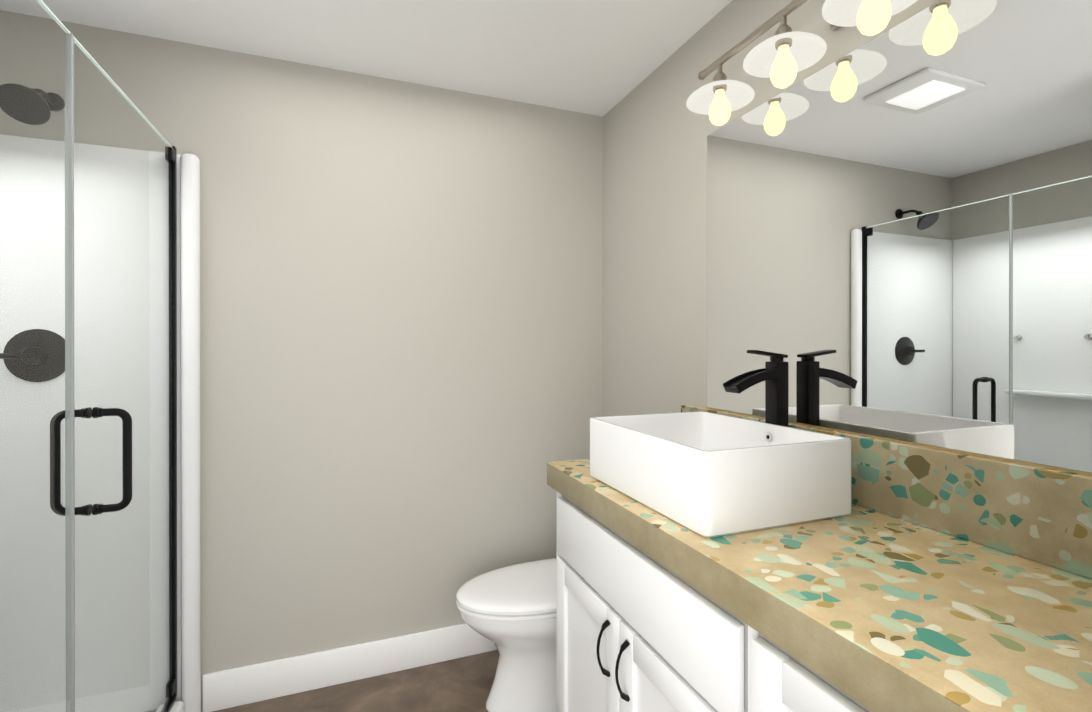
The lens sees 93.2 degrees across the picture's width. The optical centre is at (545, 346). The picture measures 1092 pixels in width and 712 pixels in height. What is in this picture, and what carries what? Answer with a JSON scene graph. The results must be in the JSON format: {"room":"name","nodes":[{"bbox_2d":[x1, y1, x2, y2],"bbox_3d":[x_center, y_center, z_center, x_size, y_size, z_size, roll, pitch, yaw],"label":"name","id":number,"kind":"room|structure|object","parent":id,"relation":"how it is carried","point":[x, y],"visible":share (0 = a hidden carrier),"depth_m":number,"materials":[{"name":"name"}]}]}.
{"room":"bathroom","nodes":[
{"label":"bathroom","id":0,"kind":"room"},
{"bbox_2d":[0,10,602,711],"bbox_3d":[-0.963,0.118,2.111,2.970,2.440,0.200,0,0,-21],"label":"wall","id":1,"kind":"structure","parent":0,"point":[402,342],"depth_m":2.09,"materials":[{"name":"beige paint"}]},
{"bbox_2d":[0,83,64,124],"bbox_3d":[-1.616,-0.772,1.632,0.126,0.157,0.222,0,0,-21],"label":"shower head","id":2,"kind":"object","parent":1,"relation":"attached to","point":[29,99],"depth_m":1.58},
{"bbox_2d":[203,623,497,711],"bbox_3d":[-0.489,1.268,2.176,1.636,0.140,0.017,0,0,-21],"label":"baseboard","id":3,"kind":"structure","parent":1,"relation":"attached to","point":[235,687],"depth_m":2.02,"materials":[{"name":"white"}]},
{"bbox_2d":[213,650,498,711],"bbox_3d":[-0.321,1.392,0.432,2.970,0.100,3.800,0,0,-21],"label":"floor","id":4,"kind":"structure","parent":0,"point":[462,684],"depth_m":1.99,"materials":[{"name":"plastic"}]},
{"bbox_2d":[155,701,183,711],"bbox_3d":[-1.501,1.293,1.191,0.870,0.095,1.104,0,0,-21],"label":"shower pan","id":5,"kind":"object","parent":4,"relation":"on","point":[177,706],"visible":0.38,"depth_m":1.79,"materials":[{"name":"white plastic"}]},
{"bbox_2d":[0,0,176,711],"bbox_3d":[-1.134,0.269,1.341,0.159,1.949,1.066,0,0,-21],"label":"shower enclosure","id":6,"kind":"object","parent":5,"relation":"on","point":[69,510],"visible":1,"depth_m":1.24,"materials":[{"name":"clear glass"}]},
{"bbox_2d":[456,558,556,711],"bbox_3d":[0.035,0.946,2.007,0.768,0.786,0.486,0,0,-21],"label":"toilet","id":7,"kind":"object","parent":4,"relation":"on","point":[509,611],"visible":0.21,"depth_m":1.87,"materials":[{"name":"white ceramic"}]},
{"bbox_2d":[556,492,870,711],"bbox_3d":[0.491,0.893,1.096,0.573,0.894,1.357,0,0,-21],"label":"bathroom vanity","id":8,"kind":"object","parent":4,"relation":"on","point":[638,630],"visible":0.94,"depth_m":1.11,"materials":[{"name":"white wood"}]},
{"bbox_2d":[547,405,1091,711],"bbox_3d":[0.501,0.328,1.112,0.542,0.235,1.382,0,0,-21],"label":"countertop","id":9,"kind":"structure","parent":8,"relation":"on","point":[922,579],"depth_m":0.84,"materials":[{"name":"multicoloured stone"}]},
{"bbox_2d":[590,411,851,537],"bbox_3d":[0.399,0.286,1.306,0.400,0.168,0.522,0,0,-21],"label":"vessel sink","id":10,"kind":"object","parent":9,"relation":"in","point":[706,474],"visible":1,"depth_m":1.10,"materials":[{"name":"white ceramic"}]},
{"bbox_2d":[723,350,788,426],"bbox_3d":[0.559,0.189,1.365,0.183,0.362,0.052,0,0,-21],"label":"faucet","id":11,"kind":"object","parent":9,"relation":"on","point":[773,374],"visible":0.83,"depth_m":1.37,"materials":[{"name":"black metal"}]},
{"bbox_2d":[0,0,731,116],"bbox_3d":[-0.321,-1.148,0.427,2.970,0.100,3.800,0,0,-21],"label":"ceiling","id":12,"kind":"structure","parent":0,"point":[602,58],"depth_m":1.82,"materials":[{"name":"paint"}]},
{"bbox_2d":[603,0,938,416],"bbox_3d":[1.009,0.121,0.830,0.200,2.440,3.600,0,0,-21],"label":"wall","id":13,"kind":"structure","parent":0,"point":[656,131],"depth_m":1.97,"materials":[{"name":"beige paint"}]},
{"bbox_2d":[686,0,916,125],"bbox_3d":[0.649,-0.776,1.194,0.206,0.241,0.912,0,0,-21],"label":"sconce","id":14,"kind":"object","parent":13,"relation":"attached to","point":[783,56],"visible":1,"depth_m":1.30,"materials":[{"name":"white glass"}]},
{"bbox_2d":[707,0,1091,475],"bbox_3d":[0.772,-0.250,1.154,0.006,0.920,1.265,0,0,-21],"label":"mirror","id":15,"kind":"object","parent":13,"relation":"attached to","point":[899,232],"visible":1,"depth_m":1.08,"materials":[{"name":"silver mirror"}]},
{"bbox_3d":[-1.579,0.123,-0.158,0.200,2.440,3.600,0,0,-21],"label":"wall","id":16,"kind":"structure","parent":0,"visible":0},
{"bbox_2d":[0,134,200,711],"bbox_3d":[-1.489,0.325,1.193,0.928,2.030,1.136,0,0,-21],"label":"wall surround","id":17,"kind":"object","parent":16,"relation":"attached to","point":[188,454],"visible":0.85,"depth_m":1.77,"materials":[{"name":"white plastic"}]},
{"bbox_2d":[0,329,64,381],"bbox_3d":[-1.675,0.029,1.681,0.183,0.176,0.062,0,0,-21],"label":"shower valve","id":18,"kind":"object","parent":17,"relation":"attached to","point":[60,359],"depth_m":1.70,"materials":[{"name":"black metal"}]}
]}

